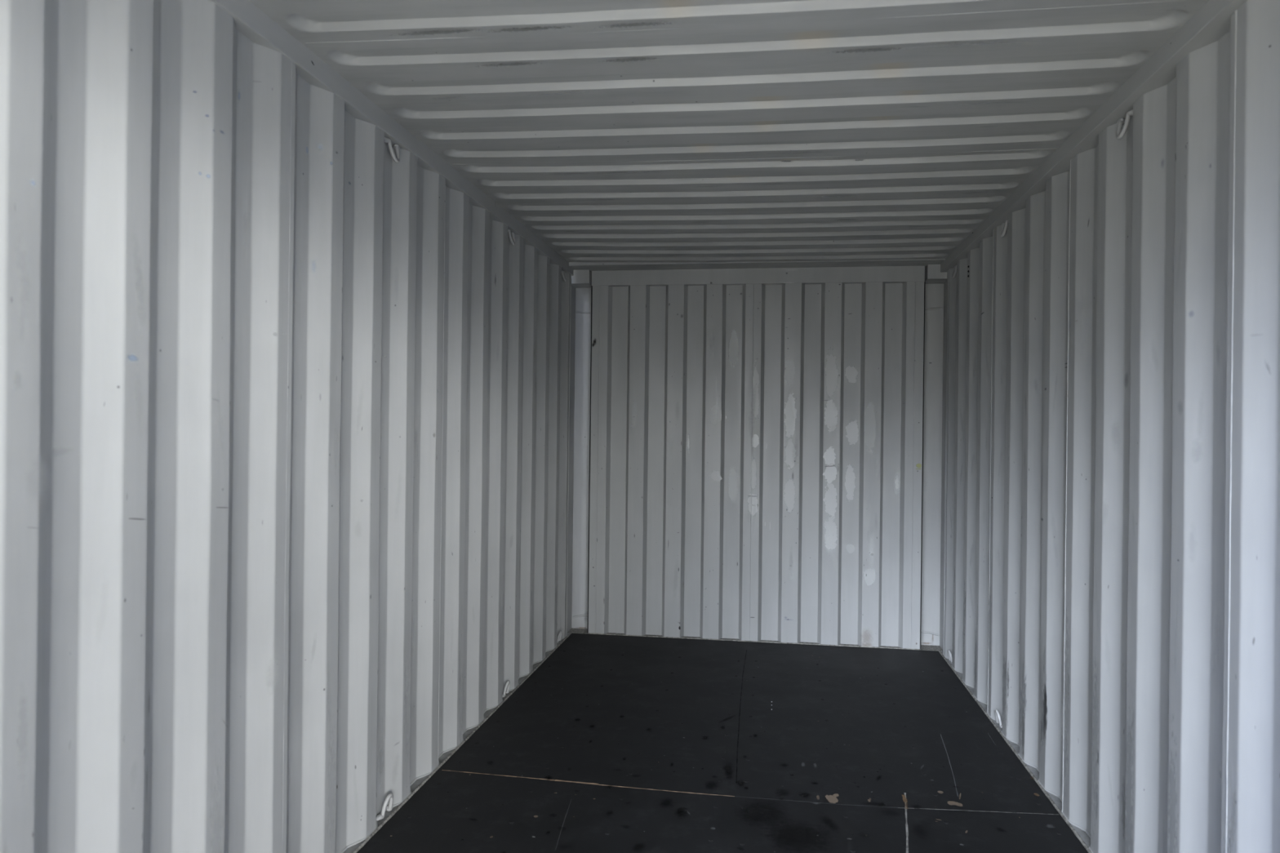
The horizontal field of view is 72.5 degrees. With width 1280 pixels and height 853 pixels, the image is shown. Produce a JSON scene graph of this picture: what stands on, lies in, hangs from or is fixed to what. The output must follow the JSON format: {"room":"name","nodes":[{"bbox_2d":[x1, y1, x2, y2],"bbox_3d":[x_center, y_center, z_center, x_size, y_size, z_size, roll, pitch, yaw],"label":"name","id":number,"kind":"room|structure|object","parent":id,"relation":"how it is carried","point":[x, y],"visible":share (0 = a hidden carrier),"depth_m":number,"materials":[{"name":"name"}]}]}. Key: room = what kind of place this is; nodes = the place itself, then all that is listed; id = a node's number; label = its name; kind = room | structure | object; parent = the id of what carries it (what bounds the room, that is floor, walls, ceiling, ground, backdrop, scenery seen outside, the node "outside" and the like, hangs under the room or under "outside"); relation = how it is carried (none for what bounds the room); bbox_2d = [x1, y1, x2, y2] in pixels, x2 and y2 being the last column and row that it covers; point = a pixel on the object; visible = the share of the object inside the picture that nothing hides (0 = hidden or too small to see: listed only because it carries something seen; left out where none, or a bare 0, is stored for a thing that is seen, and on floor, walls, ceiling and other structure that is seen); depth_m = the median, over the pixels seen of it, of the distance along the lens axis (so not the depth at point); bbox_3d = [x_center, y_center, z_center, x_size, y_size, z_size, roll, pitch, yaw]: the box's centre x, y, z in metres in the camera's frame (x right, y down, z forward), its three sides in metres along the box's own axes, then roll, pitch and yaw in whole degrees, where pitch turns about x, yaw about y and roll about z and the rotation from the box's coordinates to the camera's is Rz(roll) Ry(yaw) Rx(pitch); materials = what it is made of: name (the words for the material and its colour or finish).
{"room":"shipping container interior","nodes":[
{"label":"shipping container interior","id":0,"kind":"room"},
{"bbox_2d":[0,0,571,852],"bbox_3d":[-0.914,0.296,2.812,0.064,2.583,5.806,1,0,9],"label":"wall","id":1,"kind":"structure","parent":0,"point":[284,408],"depth_m":2.21,"materials":[{"name":"grey metal"}]},
{"bbox_2d":[376,793,393,821],"bbox_3d":[-0.889,1.324,3.057,0.039,0.074,0.121,1,0,9],"label":"ring","id":2,"kind":"object","parent":1,"relation":"attached to","point":[389,797],"visible":0.99,"depth_m":3.04,"materials":[{"name":"white paint"}]},
{"bbox_2d":[208,0,573,275],"bbox_3d":[-0.906,-1.036,2.835,0.067,0.080,5.850,1,0,9],"label":"top side rail","id":3,"kind":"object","parent":1,"relation":"attached to","point":[251,21],"depth_m":2.76,"materials":[{"name":"grey metal"}]},
{"bbox_2d":[384,137,399,162],"bbox_3d":[-0.863,-0.960,3.048,0.040,0.075,0.122,1,0,9],"label":"ring","id":4,"kind":"object","parent":1,"relation":"attached to","point":[396,158],"visible":0.9,"depth_m":3.03,"materials":[{"name":"white paint"}]},
{"bbox_2d":[339,632,571,852],"bbox_3d":[-0.928,1.406,2.862,0.073,0.108,5.907,1,0,9],"label":"trim","id":5,"kind":"structure","parent":1,"relation":"attached to","point":[420,781],"depth_m":3.55,"materials":[{"name":"paint"}]},
{"bbox_2d":[502,680,510,697],"bbox_3d":[-0.681,1.327,4.427,0.039,0.074,0.121,1,0,9],"label":"ring","id":6,"kind":"object","parent":1,"relation":"attached to","point":[506,690],"visible":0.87,"depth_m":4.40,"materials":[{"name":"white paint"}]},
{"bbox_2d":[507,228,515,244],"bbox_3d":[-0.654,-0.957,4.422,0.040,0.075,0.122,1,0,9],"label":"ring","id":7,"kind":"object","parent":1,"relation":"attached to","point":[511,234],"visible":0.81,"depth_m":4.40,"materials":[{"name":"white paint"}]},
{"bbox_2d":[556,630,562,643],"bbox_3d":[-0.514,1.329,5.529,0.039,0.074,0.121,1,0,9],"label":"ring","id":8,"kind":"object","parent":1,"relation":"attached to","point":[559,637],"visible":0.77,"depth_m":5.51,"materials":[{"name":"white paint"}]},
{"bbox_2d":[561,269,566,281],"bbox_3d":[-0.487,-0.954,5.524,0.040,0.075,0.122,1,0,9],"label":"ring","id":9,"kind":"object","parent":1,"relation":"attached to","point":[563,273],"visible":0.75,"depth_m":5.50,"materials":[{"name":"white paint"}]},
{"bbox_2d":[566,278,592,635],"bbox_3d":[-0.405,0.173,5.806,0.195,2.450,0.320,1,0,9],"label":"trim","id":10,"kind":"structure","parent":1,"relation":"attached to","point":[581,299],"depth_m":5.90,"materials":[{"name":"grey paint"}]},
{"bbox_2d":[356,633,1088,852],"bbox_3d":[0.259,1.387,2.682,2.342,0.032,5.907,1,0,9],"label":"floor","id":11,"kind":"structure","parent":0,"point":[614,744],"depth_m":3.55,"materials":[{"name":"black paint"}]},
{"bbox_2d":[248,0,1208,262],"bbox_3d":[0.293,-1.049,2.709,2.354,0.061,5.960,1,0,9],"label":"ceiling","id":12,"kind":"structure","parent":0,"point":[611,131],"depth_m":2.77,"materials":[{"name":"grey paint"}]},
{"bbox_2d":[588,281,924,648],"bbox_3d":[0.735,0.173,5.724,2.552,2.483,0.254,1,0,9],"label":"wall","id":13,"kind":"structure","parent":0,"point":[756,450],"depth_m":5.62,"materials":[{"name":"grey metal"}]},
{"bbox_2d":[573,614,587,617],"bbox_3d":[-0.399,1.282,5.900,0.118,0.027,0.018,1,0,9],"label":"bar","id":14,"kind":"object","parent":13,"relation":"attached to","point":[579,615],"visible":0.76,"depth_m":5.89,"materials":[{"name":"grey paint"}]},
{"bbox_2d":[571,269,591,288],"bbox_3d":[-0.394,-0.984,5.838,0.158,0.092,0.220,1,0,9],"label":"trim","id":15,"kind":"structure","parent":13,"relation":"attached to","point":[582,278],"depth_m":5.73,"materials":[{"name":"grey paint"}]},
{"bbox_2d":[576,311,591,313],"bbox_3d":[-0.372,-0.772,5.900,0.121,0.020,0.018,1,0,9],"label":"bar","id":16,"kind":"object","parent":13,"relation":"attached to","point":[580,312],"visible":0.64,"depth_m":5.89,"materials":[{"name":"grey paint"}]},
{"bbox_2d":[567,628,942,651],"bbox_3d":[0.713,1.393,5.676,2.462,0.036,0.157,1,0,9],"label":"trim","id":17,"kind":"structure","parent":13,"relation":"attached to","point":[923,647],"depth_m":5.60,"materials":[{"name":"grey metal"}]},
{"bbox_2d":[568,258,945,271],"bbox_3d":[0.728,-1.043,5.582,2.344,0.056,0.348,1,0,9],"label":"trim","id":18,"kind":"structure","parent":13,"relation":"attached to","point":[592,266],"depth_m":5.50,"materials":[{"name":"grey paint"}]},
{"bbox_2d":[591,266,924,286],"bbox_3d":[0.736,-0.966,5.650,2.120,0.104,0.105,1,0,9],"label":"trim","id":19,"kind":"structure","parent":13,"relation":"attached to","point":[886,274],"depth_m":5.59,"materials":[{"name":"grey paint"}]},
{"bbox_2d":[920,631,938,635],"bbox_3d":[1.843,1.317,5.559,0.118,0.027,0.018,1,0,9],"label":"bar","id":20,"kind":"object","parent":13,"relation":"attached to","point":[924,632],"visible":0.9,"depth_m":5.55,"materials":[{"name":"grey paint"}]},
{"bbox_2d":[924,306,942,310],"bbox_3d":[1.865,-0.751,5.561,0.121,0.020,0.018,1,0,9],"label":"bar","id":21,"kind":"object","parent":13,"relation":"attached to","point":[938,308],"visible":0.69,"depth_m":5.55,"materials":[{"name":"grey paint"}]},
{"bbox_2d":[924,264,946,284],"bbox_3d":[1.873,-0.957,5.493,0.158,0.092,0.220,1,0,9],"label":"trim","id":22,"kind":"structure","parent":13,"relation":"attached to","point":[933,274],"depth_m":5.39,"materials":[{"name":"grey paint"}]},
{"bbox_2d":[943,0,1279,852],"bbox_3d":[1.443,0.371,2.462,0.050,2.677,5.822,1,0,9],"label":"wall","id":23,"kind":"structure","parent":0,"point":[1112,544],"depth_m":2.50,"materials":[{"name":"grey metal"}]},
{"bbox_2d":[920,273,947,654],"bbox_3d":[1.847,0.200,5.464,0.195,2.450,0.320,1,0,9],"label":"corner post","id":24,"kind":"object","parent":23,"relation":"attached to","point":[935,295],"depth_m":5.56,"materials":[{"name":"grey metal"}]},
{"bbox_2d":[947,649,952,663],"bbox_3d":[1.839,1.357,5.157,0.039,0.074,0.121,1,0,9],"label":"ring","id":25,"kind":"object","parent":23,"relation":"attached to","point":[950,657],"visible":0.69,"depth_m":5.14,"materials":[{"name":"white paint"}]},
{"bbox_2d":[951,264,956,277],"bbox_3d":[1.867,-0.917,5.158,0.040,0.075,0.122,1,0,9],"label":"ring","id":26,"kind":"object","parent":23,"relation":"attached to","point":[954,271],"visible":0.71,"depth_m":5.14,"materials":[{"name":"white paint"}]},
{"bbox_2d":[995,709,1002,728],"bbox_3d":[1.673,1.355,4.060,0.039,0.074,0.121,1,0,9],"label":"ring","id":27,"kind":"object","parent":23,"relation":"attached to","point":[998,720],"visible":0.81,"depth_m":4.04,"materials":[{"name":"white paint"}]},
{"bbox_2d":[1000,219,1008,236],"bbox_3d":[1.700,-0.919,4.061,0.040,0.075,0.122,1,0,9],"label":"ring","id":28,"kind":"object","parent":23,"relation":"attached to","point":[1004,225],"visible":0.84,"depth_m":4.04,"materials":[{"name":"white paint"}]},
{"bbox_2d":[937,650,1093,852],"bbox_3d":[1.444,1.435,2.502,0.073,0.108,5.907,1,0,9],"label":"trim","id":29,"kind":"structure","parent":23,"relation":"attached to","point":[1083,836],"depth_m":3.51,"materials":[{"name":"paint"}]},
{"bbox_2d":[940,0,1247,271],"bbox_3d":[1.461,-0.991,2.489,0.093,0.065,5.876,1,0,9],"label":"top side rail","id":30,"kind":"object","parent":23,"relation":"attached to","point":[1211,21],"depth_m":2.64,"materials":[{"name":"white metal"}]},
{"bbox_2d":[1115,109,1133,139],"bbox_3d":[1.491,-0.922,2.685,0.040,0.075,0.122,1,0,9],"label":"ring","id":31,"kind":"object","parent":23,"relation":"attached to","point":[1121,132],"visible":0.92,"depth_m":2.67,"materials":[{"name":"white paint"}]}
]}

